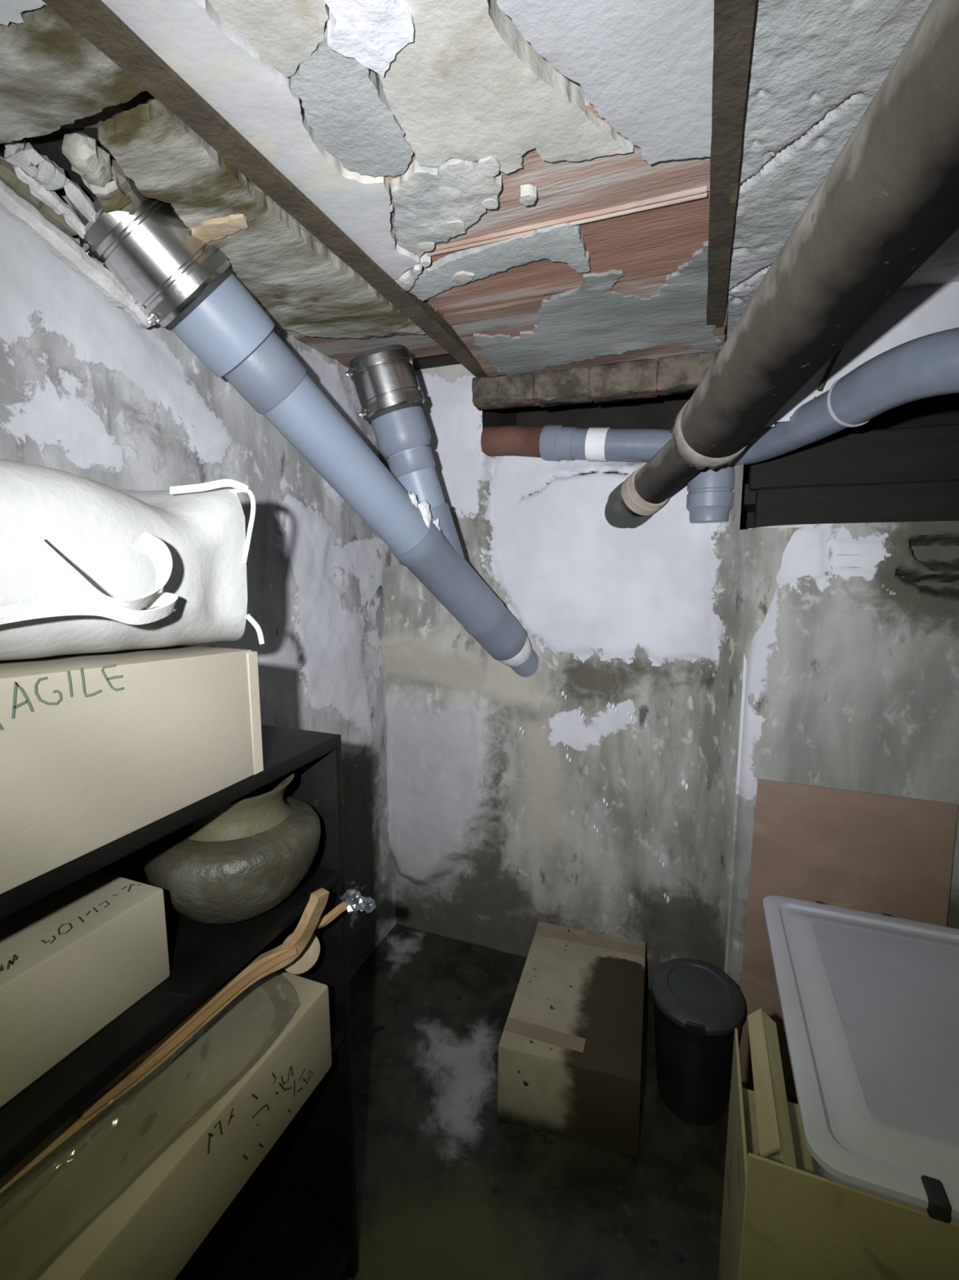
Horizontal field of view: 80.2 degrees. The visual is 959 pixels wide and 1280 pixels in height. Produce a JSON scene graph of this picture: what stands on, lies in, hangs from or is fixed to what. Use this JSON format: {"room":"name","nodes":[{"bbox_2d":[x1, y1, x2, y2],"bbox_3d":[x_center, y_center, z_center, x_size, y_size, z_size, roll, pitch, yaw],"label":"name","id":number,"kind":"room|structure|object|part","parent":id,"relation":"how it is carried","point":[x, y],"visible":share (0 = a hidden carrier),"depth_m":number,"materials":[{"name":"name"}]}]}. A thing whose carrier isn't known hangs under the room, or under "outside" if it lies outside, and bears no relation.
{"room":"basement storage room","nodes":[
{"label":"basement storage room","id":0,"kind":"room"},
{"bbox_2d":[0,156,396,979],"bbox_3d":[-0.907,0.284,0.743,0.019,2.220,3.250,3,8,21],"label":"wall","id":1,"kind":"structure","parent":0,"point":[87,390],"depth_m":1.50,"materials":[{"name":"paint"}]},
{"bbox_2d":[77,178,538,677],"bbox_3d":[-0.269,-0.352,1.548,0.249,1.148,1.326,7,10,42],"label":"drain pipe","id":2,"kind":"object","parent":1,"relation":"attached to","point":[186,285],"visible":0.94,"depth_m":1.31,"materials":[{"name":"grey plastic"}]},
{"bbox_2d":[172,273,274,377],"bbox_3d":[-0.530,-0.651,1.181,0.169,0.201,0.195,7,11,44],"label":"socket","id":3,"kind":"object","parent":2,"relation":"attached to","point":[220,322],"depth_m":1.13,"materials":[{"name":"grey plastic"}]},
{"bbox_2d":[224,330,306,413],"bbox_3d":[-0.470,-0.588,1.251,0.147,0.175,0.170,7,11,44],"label":"socket","id":4,"kind":"object","parent":2,"relation":"attached to","point":[267,374],"depth_m":1.21,"materials":[{"name":"grey plastic"}]},
{"bbox_2d":[371,406,431,458],"bbox_3d":[-0.219,-0.580,1.590,0.165,0.143,0.163,3,8,21],"label":"socket","id":5,"kind":"object","parent":2,"relation":"attached to","point":[400,432],"depth_m":1.53,"materials":[{"name":"grey plastic"}]},
{"bbox_2d":[386,446,435,478],"bbox_3d":[-0.192,-0.501,1.611,0.136,0.091,0.135,3,8,21],"label":"socket","id":6,"kind":"object","parent":2,"relation":"attached to","point":[404,462],"depth_m":1.56,"materials":[{"name":"grey plastic"}]},
{"bbox_2d":[429,502,464,558],"bbox_3d":[-0.126,-0.284,1.665,0.179,0.228,0.129,-3,8,-21],"label":"socket","id":7,"kind":"object","parent":2,"relation":"attached to","point":[450,547],"depth_m":1.60,"materials":[{"name":"plastic"}]},
{"bbox_2d":[0,127,958,529],"bbox_3d":[0.266,-0.307,0.374,2.800,1.050,3.760,3,8,21],"label":"trim","id":8,"kind":"structure","parent":1,"relation":"attached to","point":[660,412],"depth_m":2.02,"materials":[{"name":"brown wood"}]},
{"bbox_2d":[0,0,958,410],"bbox_3d":[0.210,-0.609,0.160,2.615,0.229,3.198,3,8,21],"label":"ceiling","id":9,"kind":"structure","parent":0,"point":[535,173],"depth_m":0.85,"materials":[{"name":"paint"}]},
{"bbox_2d":[41,0,488,377],"bbox_3d":[-0.495,-0.669,0.417,0.050,0.051,3.140,3,8,20],"label":"steel beam","id":10,"kind":"structure","parent":9,"relation":"attached to","point":[93,20],"depth_m":0.81,"materials":[{"name":"brown metal"}]},
{"bbox_2d":[706,0,755,328],"bbox_3d":[0.073,-0.625,0.093,0.044,0.051,2.940,3,8,21],"label":"steel beam","id":11,"kind":"structure","parent":9,"relation":"attached to","point":[734,20],"depth_m":0.78,"materials":[{"name":"brown metal"}]},
{"bbox_2d":[817,346,843,391],"bbox_3d":[0.820,-0.678,1.295,0.080,0.207,0.012,2,8,16],"label":"hanging wire","id":12,"kind":"object","parent":9,"relation":"hanging from","point":[835,357],"visible":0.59,"depth_m":1.31,"materials":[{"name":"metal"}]},
{"bbox_2d":[347,924,798,1279],"bbox_3d":[0.331,1.399,0.626,2.604,0.004,3.648,3,8,21],"label":"floor","id":13,"kind":"structure","parent":0,"point":[447,1188],"depth_m":1.41,"materials":[{"name":"grey concrete"}]},
{"bbox_2d":[0,724,359,1279],"bbox_3d":[-0.647,0.809,0.659,0.400,1.160,1.152,3,8,21],"label":"bookcase","id":14,"kind":"object","parent":13,"relation":"on","point":[295,1217],"visible":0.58,"depth_m":1.05,"materials":[{"name":"black wood"}]},
{"bbox_2d":[0,870,169,1107],"bbox_3d":[-0.703,0.440,0.471,0.295,0.132,0.776,3,8,21],"label":"cardboard box","id":15,"kind":"object","parent":14,"relation":"on","point":[74,958],"visible":0.9,"depth_m":0.68,"materials":[{"name":"grey cardboard"}]},
{"bbox_3d":[-0.830,0.812,0.731,0.008,1.136,1.111,3,8,21],"label":"panel","id":16,"kind":"part","parent":14,"relation":"part of","materials":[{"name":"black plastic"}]},
{"bbox_2d":[0,644,263,893],"bbox_3d":[-0.632,0.124,0.534,0.351,0.231,0.802,3,8,21],"label":"cardboard box","id":17,"kind":"object","parent":14,"relation":"on","point":[98,748],"visible":0.96,"depth_m":0.64,"materials":[{"name":"beige cardboard"}]},
{"bbox_2d":[0,458,264,660],"bbox_3d":[-0.615,-0.067,0.511,0.438,0.243,0.838,3,8,21],"label":"bag","id":18,"kind":"object","parent":17,"relation":"on","point":[87,565],"visible":1,"depth_m":0.62,"materials":[{"name":"white fabric"}]},
{"bbox_3d":[-0.389,-0.025,0.549,0.034,0.032,0.226,3,8,21],"label":"handle","id":19,"kind":"part","parent":18,"relation":"part of","materials":[{"name":"white fabric"}]},
{"bbox_3d":[-0.379,-0.068,0.579,0.046,0.089,0.132,3,8,21],"label":"handle","id":20,"kind":"part","parent":18,"relation":"part of","materials":[{"name":"white fabric"}]},
{"bbox_3d":[-0.378,-0.214,0.797,0.102,0.022,0.023,-3,8,-22],"label":"handle","id":21,"kind":"part","parent":18,"relation":"part of","materials":[{"name":"white fabric"}]},
{"bbox_2d":[0,969,332,1279],"bbox_3d":[-0.609,0.734,0.607,0.361,0.162,1.002,3,8,21],"label":"cardboard box","id":22,"kind":"object","parent":14,"relation":"on","point":[133,1193],"visible":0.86,"depth_m":0.75,"materials":[{"name":"grey cardboard"}]},
{"bbox_2d":[0,888,376,1193],"bbox_3d":[-0.404,0.531,0.815,0.164,0.208,0.604,4,9,30],"label":"stick","id":23,"kind":"object","parent":22,"relation":"on","point":[300,951],"visible":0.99,"depth_m":0.83,"materials":[{"name":"brown wood"}]},
{"bbox_3d":[-0.642,0.499,0.615,0.387,0.023,1.111,3,8,21],"label":"shelf","id":24,"kind":"part","parent":14,"relation":"part of","materials":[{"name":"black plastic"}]},
{"bbox_2d":[142,770,320,924],"bbox_3d":[-0.405,0.335,0.949,0.271,0.212,0.271,3,8,21],"label":"clay pot","id":25,"kind":"object","parent":14,"relation":"on","point":[235,863],"visible":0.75,"depth_m":0.86,"materials":[{"name":"ceramic"}]},
{"bbox_3d":[-0.642,1.314,0.725,0.387,0.023,1.111,3,8,21],"label":"shelf","id":26,"kind":"part","parent":14,"relation":"part of","materials":[{"name":"black wood"}]},
{"bbox_3d":[-0.443,0.751,1.184,0.400,1.136,0.020,3,8,21],"label":"panel","id":27,"kind":"part","parent":14,"relation":"part of","materials":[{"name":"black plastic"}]},
{"bbox_3d":[-0.642,0.821,0.659,0.387,0.023,1.111,3,8,21],"label":"shelf","id":28,"kind":"part","parent":14,"relation":"part of","materials":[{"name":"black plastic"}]},
{"bbox_2d":[497,921,645,1158],"bbox_3d":[0.303,1.140,1.713,0.368,0.218,0.554,2,8,17],"label":"cardboard box","id":29,"kind":"object","parent":13,"relation":"on","point":[570,1051],"visible":1,"depth_m":1.51,"materials":[{"name":"beige cardboard"}]},
{"bbox_2d":[651,958,745,1124],"bbox_3d":[0.590,1.099,1.562,0.238,0.342,0.245,3,8,21],"label":"waste bin","id":30,"kind":"object","parent":13,"relation":"on","point":[698,1007],"visible":1,"depth_m":1.49,"materials":[{"name":"black plastic"}]},
{"bbox_3d":[0.591,0.957,1.547,0.238,0.056,0.237,3,8,21],"label":"lid","id":31,"kind":"part","parent":30,"relation":"part of","materials":[{"name":"black plastic"}]},
{"bbox_2d":[717,1008,958,1279],"bbox_3d":[0.716,1.029,0.860,0.620,0.665,0.300,3,8,21],"label":"cardboard box","id":32,"kind":"object","parent":13,"relation":"on","point":[781,1220],"visible":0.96,"depth_m":0.78,"materials":[{"name":"beige cardboard"}]},
{"bbox_2d":[763,895,958,1223],"bbox_3d":[0.802,0.754,0.975,0.528,0.206,0.676,3,8,21],"label":"tub","id":33,"kind":"object","parent":32,"relation":"in","point":[869,1002],"visible":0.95,"depth_m":0.93,"materials":[{"name":"plastic"}]},
{"bbox_3d":[0.802,0.654,0.963,0.348,0.003,0.487,3,8,21],"label":"lid panel","id":34,"kind":"part","parent":33,"relation":"part of","materials":[{"name":"plastic"}]},
{"bbox_2d":[738,778,958,1097],"bbox_3d":[0.956,0.832,1.523,0.466,0.878,0.062,3,8,21],"label":"panel","id":35,"kind":"object","parent":13,"relation":"on","point":[874,853],"visible":0.43,"depth_m":1.51,"materials":[{"name":"brown wood"}]},
{"bbox_2d":[379,364,803,988],"bbox_3d":[0.273,0.129,1.911,1.562,2.216,0.169,4,8,25],"label":"wall","id":36,"kind":"structure","parent":0,"point":[593,789],"depth_m":1.95,"materials":[{"name":"paint"}]},
{"bbox_2d":[480,327,958,523],"bbox_3d":[0.770,-0.468,1.314,0.390,0.338,1.986,-6,10,-40],"label":"pipe","id":37,"kind":"object","parent":36,"relation":"attached to","point":[927,366],"visible":0.84,"depth_m":1.40,"materials":[{"name":"plastic"}]},
{"bbox_2d":[539,424,577,461],"bbox_3d":[0.259,-0.632,1.826,0.115,0.115,0.113,3,8,21],"label":"socket","id":38,"kind":"object","parent":37,"relation":"attached to","point":[557,442],"depth_m":1.78,"materials":[{"name":"grey plastic"}]},
{"bbox_2d":[604,0,958,528],"bbox_3d":[0.509,-0.519,0.693,0.305,0.683,2.389,0,8,1],"label":"pipe","id":39,"kind":"object","parent":36,"relation":"attached to","point":[889,200],"visible":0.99,"depth_m":0.75,"materials":[{"name":"black metal"}]},
{"bbox_2d":[604,480,653,528],"bbox_3d":[0.465,-0.416,1.819,0.144,0.179,0.181,-2,8,-17],"label":"socket","id":40,"kind":"object","parent":39,"relation":"attached to","point":[617,513],"depth_m":1.75,"materials":[{"name":"black plastic"}]},
{"bbox_2d":[724,520,958,990],"bbox_3d":[1.341,0.508,1.433,1.297,1.592,0.191,4,9,27],"label":"wall pier","id":41,"kind":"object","parent":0,"point":[851,673],"visible":0.45,"depth_m":1.49,"materials":[{"name":"concrete"}]},
{"bbox_3d":[1.488,0.466,1.724,1.190,1.558,0.395,3,8,21],"label":"trim","id":42,"kind":"structure","parent":41,"relation":"attached to","visible":0},
{"bbox_2d":[753,480,958,528],"bbox_3d":[1.392,-0.350,1.448,1.250,0.127,0.042,3,8,21],"label":"plank","id":43,"kind":"object","parent":42,"relation":"on","point":[933,500],"visible":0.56,"depth_m":1.56,"materials":[{"name":"black wood"}]},
{"bbox_2d":[748,423,958,490],"bbox_3d":[1.389,-0.485,1.449,1.270,0.148,0.037,3,8,21],"label":"plank","id":44,"kind":"object","parent":43,"relation":"on","point":[924,453],"visible":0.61,"depth_m":1.56,"materials":[{"name":"black wood"}]},
{"bbox_2d":[764,281,958,426],"bbox_3d":[1.288,-0.648,1.143,1.304,0.320,0.006,3,8,21],"label":"wall","id":45,"kind":"structure","parent":0,"point":[911,313],"depth_m":1.28,"materials":[{"name":"paint"}]}
]}

